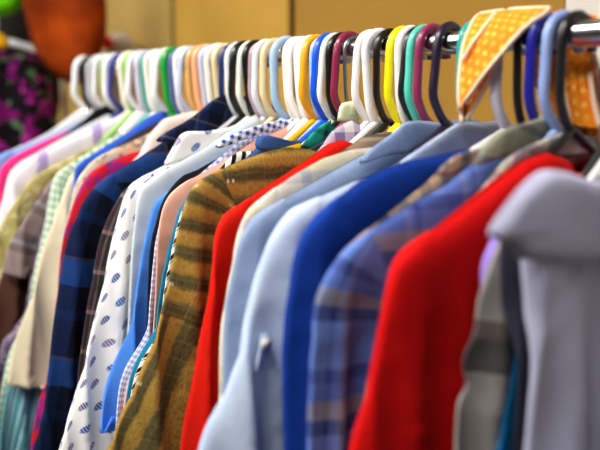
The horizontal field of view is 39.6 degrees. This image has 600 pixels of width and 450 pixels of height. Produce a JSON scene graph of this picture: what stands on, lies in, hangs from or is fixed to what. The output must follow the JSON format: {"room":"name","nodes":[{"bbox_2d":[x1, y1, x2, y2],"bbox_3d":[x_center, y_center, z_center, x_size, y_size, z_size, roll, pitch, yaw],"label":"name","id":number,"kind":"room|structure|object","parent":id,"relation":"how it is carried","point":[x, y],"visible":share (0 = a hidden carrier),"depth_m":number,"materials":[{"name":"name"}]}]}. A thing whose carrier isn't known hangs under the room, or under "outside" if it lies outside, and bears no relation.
{"room":"second-hand shop","nodes":[
{"label":"second-hand shop","id":0,"kind":"room"},
{"bbox_2d":[7,173,73,388],"bbox_3d":[-0.242,0.135,1.603,0.641,0.599,0.063,-6,11,-33],"label":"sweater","id":1,"kind":"object","parent":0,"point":[29,363],"visible":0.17,"depth_m":1.45,"materials":[{"name":"fabric"}]},
{"bbox_2d":[3,132,119,278],"bbox_3d":[-0.295,0.117,1.679,0.579,0.608,0.062,-6,11,-34],"label":"shirt","id":2,"kind":"object","parent":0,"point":[22,249],"visible":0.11,"depth_m":1.52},
{"bbox_2d":[0,129,131,432],"bbox_3d":[-0.268,0.120,1.639,0.701,0.617,0.064,-6,11,-34],"label":"shirt","id":3,"kind":"object","parent":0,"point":[60,180],"visible":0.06,"depth_m":1.49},
{"bbox_2d":[146,159,216,329],"bbox_3d":[-0.015,0.184,1.281,0.472,0.603,0.054,-6,11,-34],"label":"t-shirt","id":4,"kind":"object","parent":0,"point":[186,177],"visible":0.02,"depth_m":1.14,"materials":[{"name":"fabric"}]},
{"bbox_2d":[130,151,252,396],"bbox_3d":[0.019,0.194,1.232,0.643,0.616,0.053,-6,11,-34],"label":"blouse","id":5,"kind":"object","parent":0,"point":[239,156],"visible":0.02,"depth_m":1.09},
{"bbox_2d":[173,0,294,98],"bbox_3d":[0.210,-0.153,1.910,0.181,2.700,6.300,-6,11,-34],"label":"wall","id":6,"kind":"structure","parent":0,"point":[293,1],"depth_m":2.03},
{"bbox_2d":[58,0,173,124],"bbox_3d":[-0.801,-0.285,3.183,0.017,2.440,1.447,-6,11,-34],"label":"wall panel","id":7,"kind":"object","parent":6,"relation":"attached to","point":[149,23],"visible":0.02,"depth_m":2.69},
{"bbox_2d":[174,0,291,112],"bbox_3d":[-0.199,-0.148,2.325,0.015,2.440,0.613,-6,11,-34],"label":"wall panel","id":8,"kind":"object","parent":6,"relation":"attached to","point":[196,22],"visible":0.02,"depth_m":2.23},
{"bbox_2d":[295,0,565,124],"bbox_3d":[0.215,-0.054,1.737,0.014,2.440,0.782,-6,11,-34],"label":"wall panel","id":9,"kind":"object","parent":6,"relation":"attached to","point":[312,17],"visible":0.02,"depth_m":1.64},
{"bbox_2d":[566,0,599,64],"bbox_3d":[1.093,0.146,0.482,0.021,2.440,2.299,-6,11,-34],"label":"wall panel","id":10,"kind":"object","parent":6,"relation":"attached to","point":[592,7],"visible":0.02,"depth_m":1.32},
{"bbox_3d":[-1.262,1.376,1.213,3.660,0.100,6.450,-6,11,-34],"label":"floor","id":11,"kind":"structure","parent":0,"visible":0},
{"bbox_2d":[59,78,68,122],"bbox_3d":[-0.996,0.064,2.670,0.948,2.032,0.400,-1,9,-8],"label":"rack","id":12,"kind":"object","parent":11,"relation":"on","point":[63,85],"visible":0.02,"depth_m":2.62,"materials":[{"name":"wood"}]},
{"bbox_2d":[7,38,35,52],"bbox_3d":[-0.901,-0.719,2.475,0.258,0.461,0.141,-1,9,-8],"label":"clothes hanger","id":13,"kind":"object","parent":12,"relation":"hanging from","point":[15,43],"visible":0.7,"depth_m":2.45,"materials":[{"name":"plastic"}]},
{"bbox_2d":[0,46,57,153],"bbox_3d":[-0.989,0.049,2.525,0.636,1.172,0.168,-1,9,-8],"label":"dress","id":14,"kind":"object","parent":13,"relation":"hanging from","point":[28,112],"visible":0.1,"depth_m":2.44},
{"bbox_2d":[0,5,59,119],"bbox_3d":[-0.999,-0.126,2.651,0.510,1.666,0.124,-1,9,-7],"label":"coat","id":15,"kind":"object","parent":12,"relation":"hanging from","point":[13,26],"visible":0.02,"depth_m":2.59,"materials":[{"name":"fabric"}]},
{"bbox_2d":[22,0,106,83],"bbox_3d":[-0.644,-0.673,2.394,0.212,0.530,0.304,2,9,14],"label":"balloon","id":16,"kind":"object","parent":12,"relation":"hanging from","point":[61,32],"visible":0.94,"depth_m":2.30,"materials":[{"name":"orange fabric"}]},
{"bbox_2d":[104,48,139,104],"bbox_3d":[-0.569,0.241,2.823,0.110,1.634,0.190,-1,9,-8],"label":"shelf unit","id":17,"kind":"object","parent":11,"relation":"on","point":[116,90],"visible":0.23,"depth_m":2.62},
{"bbox_2d":[72,19,599,112],"bbox_3d":[0.033,0.523,1.265,0.520,1.568,2.020,-6,11,-34],"label":"clothes rack","id":18,"kind":"object","parent":11,"relation":"on","point":[586,33],"visible":0.15,"depth_m":0.86,"materials":[{"name":"silver metal"}]},
{"bbox_2d":[0,184,47,346],"bbox_3d":[-0.311,0.125,1.703,0.664,0.622,0.062,-6,11,-34],"label":"sweater","id":19,"kind":"object","parent":18,"relation":"in","point":[13,290],"visible":0.02,"depth_m":1.54,"materials":[{"name":"fabric"}]},
{"bbox_2d":[0,123,78,169],"bbox_3d":[-0.415,0.088,1.850,0.579,0.655,0.070,-6,11,-34],"label":"shirt","id":20,"kind":"object","parent":18,"relation":"in","point":[6,156],"visible":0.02,"depth_m":1.70,"materials":[{"name":"fabric"}]},
{"bbox_2d":[51,56,85,130],"bbox_3d":[-0.487,-0.258,1.899,0.376,0.252,0.016,-6,11,-34],"label":"clothes hanger","id":21,"kind":"object","parent":18,"relation":"hanging from","point":[77,61],"visible":0.28,"depth_m":1.87,"materials":[{"name":"plastic"}]},
{"bbox_2d":[99,56,106,105],"bbox_3d":[-0.402,-0.243,1.777,0.335,0.235,0.010,-6,11,-34],"label":"clothes hanger","id":22,"kind":"object","parent":18,"relation":"hanging from","point":[103,58],"visible":0.07,"depth_m":1.75,"materials":[{"name":"plastic"}]},
{"bbox_2d":[0,129,70,205],"bbox_3d":[-0.398,0.089,1.825,0.543,0.626,0.072,-6,11,-34],"label":"t-shirt","id":23,"kind":"object","parent":22,"relation":"hanging from","point":[9,165],"visible":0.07,"depth_m":1.67,"materials":[{"name":"fabric"}]},
{"bbox_2d":[91,54,116,107],"bbox_3d":[-0.418,-0.247,1.800,0.363,0.241,0.016,-6,11,-34],"label":"clothes hanger","id":24,"kind":"object","parent":18,"relation":"hanging from","point":[98,58],"visible":0.21,"depth_m":1.77,"materials":[{"name":"plastic"}]},
{"bbox_2d":[99,51,135,142],"bbox_3d":[-0.327,-0.212,1.673,0.346,0.267,0.012,-6,11,-34],"label":"clothes hanger","id":25,"kind":"object","parent":18,"relation":"hanging from","point":[121,123],"visible":0.15,"depth_m":1.65,"materials":[{"name":"plastic"}]},
{"bbox_2d":[0,131,117,279],"bbox_3d":[-0.326,0.112,1.722,0.650,0.616,0.063,-6,11,-34],"label":"blouse","id":26,"kind":"object","parent":25,"relation":"hanging from","point":[17,213],"visible":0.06,"depth_m":1.56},
{"bbox_2d":[107,53,133,118],"bbox_3d":[-0.368,-0.236,1.728,0.325,0.237,0.011,-6,11,-34],"label":"clothes hanger","id":27,"kind":"object","parent":18,"relation":"hanging from","point":[115,57],"visible":0.3,"depth_m":1.70,"materials":[{"name":"plastic"}]},
{"bbox_2d":[0,114,119,210],"bbox_3d":[-0.365,0.092,1.777,0.600,0.652,0.059,-6,11,-34],"label":"shirt","id":28,"kind":"object","parent":27,"relation":"hanging from","point":[108,116],"visible":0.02,"depth_m":1.66,"materials":[{"name":"fabric"}]},
{"bbox_2d":[43,105,123,148],"bbox_3d":[-0.383,0.073,1.800,0.551,0.659,0.064,-6,11,-34],"label":"t-shirt","id":29,"kind":"object","parent":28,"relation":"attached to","point":[100,112],"visible":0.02,"depth_m":1.72,"materials":[{"name":"fabric"}]},
{"bbox_2d":[117,51,132,117],"bbox_3d":[-0.341,-0.231,1.690,0.351,0.241,0.014,-6,11,-34],"label":"clothes hanger","id":30,"kind":"object","parent":18,"relation":"hanging from","point":[122,56],"visible":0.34,"depth_m":1.67,"materials":[{"name":"plastic"}]},
{"bbox_2d":[0,117,122,226],"bbox_3d":[-0.340,0.092,1.739,0.637,0.639,0.064,-6,11,-34],"label":"blouse","id":31,"kind":"object","parent":30,"relation":"hanging from","point":[20,178],"visible":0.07,"depth_m":1.60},
{"bbox_2d":[118,50,141,131],"bbox_3d":[-0.313,-0.202,1.654,0.339,0.285,0.017,-6,11,-34],"label":"clothes hanger","id":32,"kind":"object","parent":18,"relation":"hanging from","point":[129,67],"visible":0.21,"depth_m":1.63,"materials":[{"name":"plastic"}]},
{"bbox_2d":[126,50,159,128],"bbox_3d":[-0.297,-0.205,1.630,0.328,0.270,0.015,-6,11,-34],"label":"clothes hanger","id":33,"kind":"object","parent":18,"relation":"hanging from","point":[134,122],"visible":0.22,"depth_m":1.60,"materials":[{"name":"plastic"}]},
{"bbox_2d":[132,51,160,128],"bbox_3d":[-0.284,-0.213,1.609,0.270,0.243,0.011,-6,11,-34],"label":"clothes hanger","id":34,"kind":"object","parent":18,"relation":"hanging from","point":[143,89],"visible":0.22,"depth_m":1.59,"materials":[{"name":"plastic"}]},
{"bbox_2d":[0,193,49,392],"bbox_3d":[-0.277,0.123,1.653,0.691,0.615,0.058,-6,11,-34],"label":"shirt","id":35,"kind":"object","parent":34,"relation":"hanging from","point":[7,343],"visible":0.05,"depth_m":1.50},
{"bbox_2d":[143,49,158,118],"bbox_3d":[-0.271,-0.211,1.591,0.303,0.245,0.016,-6,11,-34],"label":"clothes hanger","id":36,"kind":"object","parent":18,"relation":"hanging from","point":[146,60],"visible":0.18,"depth_m":1.57,"materials":[{"name":"plastic"}]},
{"bbox_2d":[149,49,160,111],"bbox_3d":[-0.257,-0.209,1.571,0.262,0.240,0.011,-6,11,-34],"label":"clothes hanger","id":37,"kind":"object","parent":18,"relation":"hanging from","point":[151,61],"visible":0.17,"depth_m":1.54,"materials":[{"name":"plastic"}]},
{"bbox_2d":[0,385,42,449],"bbox_3d":[-0.252,0.135,1.619,0.706,0.610,0.066,-6,11,-34],"label":"shirt","id":38,"kind":"object","parent":37,"relation":"hanging from","point":[20,404],"visible":0.03,"depth_m":1.48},
{"bbox_2d":[151,48,169,112],"bbox_3d":[-0.246,-0.206,1.555,0.286,0.244,0.016,-6,11,-34],"label":"clothes hanger","id":39,"kind":"object","parent":18,"relation":"hanging from","point":[156,64],"visible":0.29,"depth_m":1.53,"materials":[{"name":"plastic"}]},
{"bbox_2d":[160,46,184,116],"bbox_3d":[-0.227,-0.212,1.526,0.274,0.227,0.015,-6,11,-34],"label":"clothes hanger","id":40,"kind":"object","parent":18,"relation":"hanging from","point":[165,55],"visible":0.27,"depth_m":1.50,"materials":[{"name":"plastic"}]},
{"bbox_2d":[72,111,168,192],"bbox_3d":[-0.225,0.119,1.574,0.489,0.657,0.066,-6,11,-34],"label":"t-shirt","id":41,"kind":"object","parent":40,"relation":"hanging from","point":[159,116],"visible":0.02,"depth_m":1.47,"materials":[{"name":"fabric"}]},
{"bbox_2d":[176,46,193,111],"bbox_3d":[-0.188,-0.203,1.471,0.293,0.222,0.016,-6,11,-34],"label":"clothes hanger","id":42,"kind":"object","parent":18,"relation":"hanging from","point":[180,65],"visible":0.23,"depth_m":1.45,"materials":[{"name":"plastic"}]},
{"bbox_2d":[67,134,148,221],"bbox_3d":[-0.186,0.145,1.524,0.535,0.628,0.057,-6,11,-35],"label":"blouse","id":43,"kind":"object","parent":42,"relation":"hanging from","point":[135,145],"visible":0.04,"depth_m":1.39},
{"bbox_2d":[185,45,211,110],"bbox_3d":[-0.173,-0.193,1.451,0.307,0.236,0.014,-6,11,-34],"label":"clothes hanger","id":44,"kind":"object","parent":18,"relation":"hanging from","point":[188,71],"visible":0.3,"depth_m":1.43,"materials":[{"name":"plastic"}]},
{"bbox_2d":[191,44,218,110],"bbox_3d":[-0.159,-0.212,1.427,0.224,0.193,0.017,-6,11,-34],"label":"clothes hanger","id":45,"kind":"object","parent":18,"relation":"hanging from","point":[194,59],"visible":0.3,"depth_m":1.41,"materials":[{"name":"plastic"}]},
{"bbox_2d":[133,111,198,160],"bbox_3d":[-0.156,0.113,1.474,0.482,0.625,0.061,-6,11,-34],"label":"blouse","id":46,"kind":"object","parent":45,"relation":"hanging from","point":[166,124],"visible":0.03,"depth_m":1.38,"materials":[{"name":"fabric"}]},
{"bbox_2d":[204,43,221,102],"bbox_3d":[-0.135,-0.177,1.397,0.376,0.250,0.014,-6,11,-34],"label":"clothes hanger","id":47,"kind":"object","parent":18,"relation":"hanging from","point":[207,56],"visible":0.18,"depth_m":1.37,"materials":[{"name":"plastic"}]},
{"bbox_2d":[211,43,236,97],"bbox_3d":[-0.121,-0.174,1.378,0.375,0.249,0.014,-6,11,-34],"label":"clothes hanger","id":48,"kind":"object","parent":18,"relation":"hanging from","point":[214,58],"visible":0.16,"depth_m":1.35,"materials":[{"name":"plastic"}]},
{"bbox_2d":[219,44,230,95],"bbox_3d":[-0.108,-0.175,1.358,0.378,0.237,0.012,-6,11,-34],"label":"clothes hanger","id":49,"kind":"object","parent":18,"relation":"hanging from","point":[222,54],"visible":0.22,"depth_m":1.33,"materials":[{"name":"plastic"}]},
{"bbox_2d":[33,95,275,449],"bbox_3d":[-0.106,0.139,1.406,0.744,0.708,0.073,-6,11,-34],"label":"shirt","id":50,"kind":"object","parent":49,"relation":"hanging from","point":[78,261],"visible":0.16,"depth_m":1.24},
{"bbox_2d":[31,150,140,449],"bbox_3d":[-0.171,0.149,1.503,0.665,0.601,0.062,-6,11,-35],"label":"blouse","id":51,"kind":"object","parent":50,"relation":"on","point":[106,169],"visible":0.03,"depth_m":1.35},
{"bbox_2d":[217,41,238,129],"bbox_3d":[-0.097,-0.169,1.343,0.375,0.249,0.012,-6,11,-34],"label":"clothes hanger","id":52,"kind":"object","parent":18,"relation":"hanging from","point":[228,50],"visible":0.12,"depth_m":1.32,"materials":[{"name":"plastic"}]},
{"bbox_2d":[226,40,259,127],"bbox_3d":[-0.088,-0.168,1.330,0.323,0.249,0.015,-6,11,-34],"label":"clothes hanger","id":53,"kind":"object","parent":18,"relation":"hanging from","point":[234,51],"visible":0.21,"depth_m":1.30,"materials":[{"name":"plastic"}]},
{"bbox_2d":[77,188,127,385],"bbox_3d":[-0.086,0.169,1.381,0.639,0.604,0.062,-6,11,-34],"label":"shirt","id":54,"kind":"object","parent":53,"relation":"hanging from","point":[105,241],"visible":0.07,"depth_m":1.22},
{"bbox_2d":[236,41,259,123],"bbox_3d":[-0.076,-0.164,1.313,0.375,0.249,0.014,-6,11,-34],"label":"clothes hanger","id":55,"kind":"object","parent":18,"relation":"hanging from","point":[239,74],"visible":0.25,"depth_m":1.29,"materials":[{"name":"plastic"}]},
{"bbox_2d":[241,40,268,116],"bbox_3d":[-0.067,-0.169,1.300,0.321,0.236,0.013,-6,11,-34],"label":"clothes hanger","id":56,"kind":"object","parent":18,"relation":"hanging from","point":[245,53],"visible":0.23,"depth_m":1.27,"materials":[{"name":"plastic"}]},
{"bbox_2d":[59,115,254,449],"bbox_3d":[-0.064,0.149,1.346,0.734,0.658,0.075,-6,11,-34],"label":"shirt","id":57,"kind":"object","parent":56,"relation":"hanging from","point":[108,333],"visible":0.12,"depth_m":1.19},
{"bbox_2d":[251,39,281,120],"bbox_3d":[-0.051,-0.169,1.276,0.289,0.226,0.015,-6,11,-34],"label":"clothes hanger","id":58,"kind":"object","parent":18,"relation":"hanging from","point":[256,51],"visible":0.27,"depth_m":1.25,"materials":[{"name":"plastic"}]},
{"bbox_2d":[111,115,276,441],"bbox_3d":[-0.048,0.152,1.323,0.553,0.653,0.065,-6,11,-33],"label":"shirt","id":59,"kind":"object","parent":58,"relation":"hanging from","point":[161,183],"visible":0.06,"depth_m":1.18,"materials":[{"name":"fabric"}]},
{"bbox_2d":[259,38,279,123],"bbox_3d":[-0.036,-0.154,1.257,0.290,0.252,0.012,-6,11,-34],"label":"clothes hanger","id":60,"kind":"object","parent":18,"relation":"hanging from","point":[273,116],"visible":0.35,"depth_m":1.23,"materials":[{"name":"plastic"}]},
{"bbox_2d":[100,192,167,433],"bbox_3d":[-0.032,0.180,1.304,0.594,0.603,0.064,-6,11,-34],"label":"t-shirt","id":61,"kind":"object","parent":60,"relation":"hanging from","point":[137,330],"visible":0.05,"depth_m":1.16,"materials":[{"name":"fabric"}]},
{"bbox_2d":[269,36,291,120],"bbox_3d":[-0.019,-0.159,1.231,0.298,0.237,0.017,-6,11,-34],"label":"clothes hanger","id":62,"kind":"object","parent":18,"relation":"hanging from","point":[273,57],"visible":0.25,"depth_m":1.21,"materials":[{"name":"plastic"}]},
{"bbox_2d":[283,40,304,138],"bbox_3d":[0.011,-0.147,1.189,0.291,0.238,0.010,-6,11,-34],"label":"clothes hanger","id":63,"kind":"object","parent":18,"relation":"hanging from","point":[296,46],"visible":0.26,"depth_m":1.17,"materials":[{"name":"plastic"}]},
{"bbox_2d":[125,200,185,404],"bbox_3d":[0.014,0.208,1.242,0.646,0.637,0.053,-6,11,-34],"label":"shirt","id":64,"kind":"object","parent":63,"relation":"hanging from","point":[150,341],"visible":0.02,"depth_m":1.09,"materials":[{"name":"fabric"}]},
{"bbox_2d":[286,36,304,131],"bbox_3d":[0.003,-0.153,1.200,0.317,0.234,0.013,-6,11,-34],"label":"clothes hanger","id":65,"kind":"object","parent":18,"relation":"hanging from","point":[290,50],"visible":0.33,"depth_m":1.18,"materials":[{"name":"plastic"}]},
{"bbox_2d":[116,119,294,424],"bbox_3d":[-0.001,0.181,1.259,0.656,0.677,0.056,-6,11,-34],"label":"shirt","id":66,"kind":"object","parent":65,"relation":"hanging from","point":[241,139],"visible":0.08,"depth_m":1.13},
{"bbox_2d":[123,127,290,407],"bbox_3d":[0.007,0.171,1.246,0.635,0.640,0.058,-6,11,-34],"label":"blouse","id":67,"kind":"object","parent":65,"relation":"hanging from","point":[175,200],"visible":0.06,"depth_m":1.10,"materials":[{"name":"fabric"}]},
{"bbox_2d":[287,34,320,140],"bbox_3d":[0.024,-0.141,1.171,0.375,0.249,0.012,-6,11,-34],"label":"clothes hanger","id":68,"kind":"object","parent":18,"relation":"hanging from","point":[306,46],"visible":0.28,"depth_m":1.15,"materials":[{"name":"plastic"}]},
{"bbox_2d":[298,38,321,139],"bbox_3d":[0.032,-0.155,1.157,0.242,0.210,0.009,-6,11,-34],"label":"clothes hanger","id":69,"kind":"object","parent":18,"relation":"hanging from","point":[314,41],"visible":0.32,"depth_m":1.14,"materials":[{"name":"plastic"}]},
{"bbox_2d":[245,135,306,158],"bbox_3d":[0.035,0.196,1.209,0.528,0.658,0.056,-6,11,-34],"label":"shirt","id":70,"kind":"object","parent":69,"relation":"hanging from","point":[263,143],"visible":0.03,"depth_m":1.09,"materials":[{"name":"fabric"}]},
{"bbox_2d":[299,33,342,139],"bbox_3d":[0.039,-0.138,1.150,0.375,0.250,0.014,-6,11,-34],"label":"clothes hanger","id":71,"kind":"object","parent":18,"relation":"hanging from","point":[316,50],"visible":0.17,"depth_m":1.12,"materials":[{"name":"plastic"}]},
{"bbox_2d":[302,32,351,143],"bbox_3d":[0.048,-0.146,1.135,0.315,0.227,0.011,-6,11,-34],"label":"clothes hanger","id":72,"kind":"object","parent":18,"relation":"hanging from","point":[322,101],"visible":0.27,"depth_m":1.11,"materials":[{"name":"plastic"}]},
{"bbox_2d":[309,35,358,148],"bbox_3d":[0.073,-0.147,1.099,0.362,0.204,0.008,-6,11,-34],"label":"clothes hanger","id":73,"kind":"object","parent":18,"relation":"hanging from","point":[352,37],"visible":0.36,"depth_m":1.08,"materials":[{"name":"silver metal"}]},
{"bbox_2d":[107,147,316,449],"bbox_3d":[0.077,0.199,1.148,0.797,0.618,0.066,-6,11,-34],"label":"shirt","id":74,"kind":"object","parent":73,"relation":"hanging from","point":[152,418],"visible":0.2,"depth_m":0.98,"materials":[{"name":"brown fabric"}]},
{"bbox_2d":[325,32,352,125],"bbox_3d":[0.056,-0.134,1.125,0.374,0.248,0.014,-6,11,-34],"label":"clothes hanger","id":75,"kind":"object","parent":18,"relation":"hanging from","point":[330,45],"visible":0.2,"depth_m":1.10,"materials":[{"name":"plastic"}]},
{"bbox_2d":[330,31,361,127],"bbox_3d":[0.066,-0.141,1.110,0.294,0.229,0.012,-6,11,-34],"label":"clothes hanger","id":76,"kind":"object","parent":18,"relation":"hanging from","point":[344,36],"visible":0.16,"depth_m":1.08,"materials":[{"name":"plastic"}]},
{"bbox_2d":[300,120,335,149],"bbox_3d":[0.067,0.186,1.160,0.591,0.662,0.054,-6,11,-34],"label":"shirt","id":77,"kind":"object","parent":76,"relation":"hanging from","point":[320,133],"visible":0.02,"depth_m":1.07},
{"bbox_2d":[351,29,384,130],"bbox_3d":[0.091,-0.133,1.075,0.255,0.234,0.014,-6,11,-34],"label":"clothes hanger","id":78,"kind":"object","parent":18,"relation":"hanging from","point":[355,96],"visible":0.34,"depth_m":1.05,"materials":[{"name":"plastic"}]},
{"bbox_2d":[317,120,383,151],"bbox_3d":[0.092,0.185,1.124,0.513,0.650,0.058,-6,11,-34],"label":"shirt","id":79,"kind":"object","parent":78,"relation":"hanging from","point":[347,131],"visible":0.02,"depth_m":1.05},
{"bbox_2d":[350,28,389,142],"bbox_3d":[0.100,-0.129,1.063,0.345,0.240,0.014,-6,11,-34],"label":"clothes hanger","id":80,"kind":"object","parent":18,"relation":"hanging from","point":[371,35],"visible":0.31,"depth_m":1.04,"materials":[{"name":"plastic"}]},
{"bbox_2d":[180,140,352,449],"bbox_3d":[0.102,0.199,1.111,0.610,0.626,0.063,-6,11,-34],"label":"t-shirt","id":81,"kind":"object","parent":80,"relation":"hanging from","point":[203,399],"visible":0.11,"depth_m":0.96,"materials":[{"name":"fabric"}]},
{"bbox_2d":[370,28,394,134],"bbox_3d":[0.112,-0.121,1.046,0.374,0.247,0.013,-6,11,-34],"label":"clothes hanger","id":82,"kind":"object","parent":18,"relation":"hanging from","point":[382,35],"visible":0.25,"depth_m":1.02,"materials":[{"name":"plastic"}]},
{"bbox_2d":[384,26,404,131],"bbox_3d":[0.126,-0.118,1.026,0.375,0.249,0.012,-6,11,-34],"label":"clothes hanger","id":83,"kind":"object","parent":18,"relation":"hanging from","point":[389,53],"visible":0.3,"depth_m":1.00,"materials":[{"name":"plastic"}]},
{"bbox_2d":[391,25,426,133],"bbox_3d":[0.133,-0.127,1.014,0.343,0.228,0.013,-6,11,-34],"label":"clothes hanger","id":84,"kind":"object","parent":18,"relation":"hanging from","point":[400,37],"visible":0.23,"depth_m":0.99,"materials":[{"name":"plastic"}]},
{"bbox_2d":[340,131,392,152],"bbox_3d":[0.136,0.201,1.062,0.505,0.639,0.060,-6,11,-34],"label":"t-shirt","id":85,"kind":"object","parent":84,"relation":"hanging from","point":[368,141],"visible":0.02,"depth_m":0.98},
{"bbox_2d":[398,26,431,120],"bbox_3d":[0.141,-0.128,1.003,0.368,0.219,0.010,-6,11,-34],"label":"clothes hanger","id":86,"kind":"object","parent":18,"relation":"hanging from","point":[401,97],"visible":0.26,"depth_m":0.98,"materials":[{"name":"plastic"}]},
{"bbox_2d":[218,147,372,402],"bbox_3d":[0.144,0.211,1.052,0.566,0.622,0.060,-6,11,-34],"label":"shirt","id":87,"kind":"object","parent":86,"relation":"hanging from","point":[323,166],"visible":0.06,"depth_m":0.90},
{"bbox_2d":[404,24,441,120],"bbox_3d":[0.147,-0.113,0.996,0.374,0.248,0.014,-6,11,-34],"label":"clothes hanger","id":88,"kind":"object","parent":18,"relation":"hanging from","point":[409,65],"visible":0.25,"depth_m":0.97,"materials":[{"name":"plastic"}]},
{"bbox_2d":[223,119,480,394],"bbox_3d":[0.157,0.198,1.032,0.591,0.653,0.065,-6,11,-34],"label":"denim shirt","id":89,"kind":"object","parent":88,"relation":"hanging from","point":[403,141],"visible":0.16,"depth_m":0.87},
{"bbox_2d":[413,23,450,121],"bbox_3d":[0.155,-0.120,0.984,0.371,0.230,0.011,-6,11,-34],"label":"clothes hanger","id":90,"kind":"object","parent":18,"relation":"hanging from","point":[427,29],"visible":0.33,"depth_m":0.96,"materials":[{"name":"plastic"}]},
{"bbox_2d":[408,21,460,155],"bbox_3d":[0.171,-0.108,0.962,0.375,0.249,0.014,-6,11,-34],"label":"clothes hanger","id":91,"kind":"object","parent":18,"relation":"hanging from","point":[445,123],"visible":0.25,"depth_m":0.94,"materials":[{"name":"plastic"}]},
{"bbox_2d":[456,20,472,121],"bbox_3d":[0.192,-0.115,0.930,0.377,0.223,0.010,-6,11,-34],"label":"clothes hanger","id":92,"kind":"object","parent":18,"relation":"hanging from","point":[463,30],"visible":0.09,"depth_m":0.90,"materials":[{"name":"plastic"}]},
{"bbox_2d":[198,121,514,449],"bbox_3d":[0.195,0.210,0.978,0.775,0.660,0.085,-6,11,-34],"label":"denim shirt","id":93,"kind":"object","parent":92,"relation":"hanging from","point":[249,414],"visible":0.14,"depth_m":0.80,"materials":[{"name":"fabric"}]},
{"bbox_2d":[349,153,592,449],"bbox_3d":[0.274,0.243,0.867,0.624,0.640,0.056,-6,11,-34],"label":"shirt","id":94,"kind":"object","parent":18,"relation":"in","point":[416,381],"visible":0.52,"depth_m":0.72,"materials":[{"name":"fabric"}]},
{"bbox_2d":[469,51,524,149],"bbox_3d":[0.222,-0.114,0.886,0.408,0.216,0.014,-6,11,-34],"label":"clothes hanger","id":95,"kind":"object","parent":18,"relation":"hanging from","point":[496,101],"visible":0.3,"depth_m":0.87,"materials":[{"name":"plastic"}]},
{"bbox_2d":[282,148,470,449],"bbox_3d":[0.224,0.225,0.939,0.570,0.629,0.068,-6,11,-35],"label":"shirt","id":96,"kind":"object","parent":95,"relation":"hanging from","point":[354,211],"visible":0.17,"depth_m":0.77,"materials":[{"name":"fabric"}]},
{"bbox_2d":[513,32,540,124],"bbox_3d":[0.236,-0.096,0.869,0.376,0.240,0.012,-6,11,-34],"label":"clothes hanger","id":97,"kind":"object","parent":18,"relation":"hanging from","point":[517,45],"visible":0.14,"depth_m":0.85,"materials":[{"name":"plastic"}]},
{"bbox_2d":[334,148,480,261],"bbox_3d":[0.238,0.227,0.917,0.532,0.633,0.058,-6,11,-35],"label":"shirt","id":98,"kind":"object","parent":97,"relation":"hanging from","point":[455,165],"visible":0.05,"depth_m":0.79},
{"bbox_2d":[523,12,555,120],"bbox_3d":[0.247,-0.095,0.853,0.398,0.240,0.014,-6,11,-34],"label":"clothes hanger","id":99,"kind":"object","parent":18,"relation":"hanging from","point":[533,30],"visible":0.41,"depth_m":0.83,"materials":[{"name":"plastic"}]},
{"bbox_2d":[307,114,585,449],"bbox_3d":[0.250,0.214,0.898,0.594,0.664,0.064,-6,11,-34],"label":"shirt","id":100,"kind":"object","parent":99,"relation":"hanging from","point":[349,299],"visible":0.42,"depth_m":0.74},
{"bbox_2d":[457,6,599,146],"bbox_3d":[0.240,-0.149,0.863,0.151,0.155,0.087,6,11,34],"label":"bandana","id":101,"kind":"object","parent":99,"relation":"on","point":[489,34],"visible":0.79,"depth_m":0.85,"materials":[{"name":"fabric"}]},
{"bbox_2d":[538,10,584,138],"bbox_3d":[0.259,-0.098,0.835,0.246,0.229,0.015,-6,11,-34],"label":"clothes hanger","id":102,"kind":"object","parent":18,"relation":"hanging from","point":[555,127],"visible":0.43,"depth_m":0.81,"materials":[{"name":"plastic"}]},
{"bbox_2d":[362,131,597,403],"bbox_3d":[0.261,0.225,0.883,0.522,0.647,0.060,-6,11,-35],"label":"shirt","id":103,"kind":"object","parent":102,"relation":"hanging from","point":[572,151],"visible":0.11,"depth_m":0.80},
{"bbox_2d":[544,10,596,155],"bbox_3d":[0.269,-0.090,0.822,0.350,0.238,0.013,-6,11,-34],"label":"clothes hanger","id":104,"kind":"object","parent":18,"relation":"hanging from","point":[571,130],"visible":0.44,"depth_m":0.80,"materials":[{"name":"plastic"}]},
{"bbox_2d":[587,161,599,179],"bbox_3d":[0.304,-0.089,0.771,0.239,0.221,0.013,-6,11,-34],"label":"clothes hanger","id":105,"kind":"object","parent":18,"relation":"hanging from","point":[595,171],"visible":0.06,"depth_m":0.75,"materials":[{"name":"plastic"}]},
{"bbox_2d":[454,178,586,449],"bbox_3d":[0.305,0.254,0.824,0.444,0.609,0.055,-6,11,-34],"label":"shirt","id":106,"kind":"object","parent":105,"relation":"hanging from","point":[488,360],"visible":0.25,"depth_m":0.70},
{"label":"clothes hanger","id":107,"kind":"object","parent":18,"relation":"hanging from","visible":0},
{"bbox_2d":[487,170,599,449],"bbox_3d":[0.324,0.251,0.795,0.465,0.624,0.068,-7,11,-37],"label":"shirt","id":108,"kind":"object","parent":107,"relation":"hanging from","point":[551,223],"visible":1,"depth_m":0.67,"materials":[{"name":"fabric"}]},
{"label":"clothes hanger","id":109,"kind":"object","parent":18,"relation":"hanging from","visible":0},
{"bbox_2d":[499,241,530,449],"bbox_3d":[0.314,0.257,0.811,0.368,0.606,0.054,-6,11,-34],"label":"shirt","id":110,"kind":"object","parent":109,"relation":"hanging from","point":[511,289],"visible":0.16,"depth_m":0.68,"materials":[{"name":"fabric"}]},
{"label":"clothes hanger","id":111,"kind":"object","parent":18,"relation":"hanging from","visible":0},
{"bbox_2d":[496,354,517,449],"bbox_3d":[0.310,0.262,0.819,0.373,0.623,0.054,-6,11,-34],"label":"t-shirt","id":112,"kind":"object","parent":111,"relation":"hanging from","point":[505,443],"visible":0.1,"depth_m":0.71,"materials":[{"name":"fabric"}]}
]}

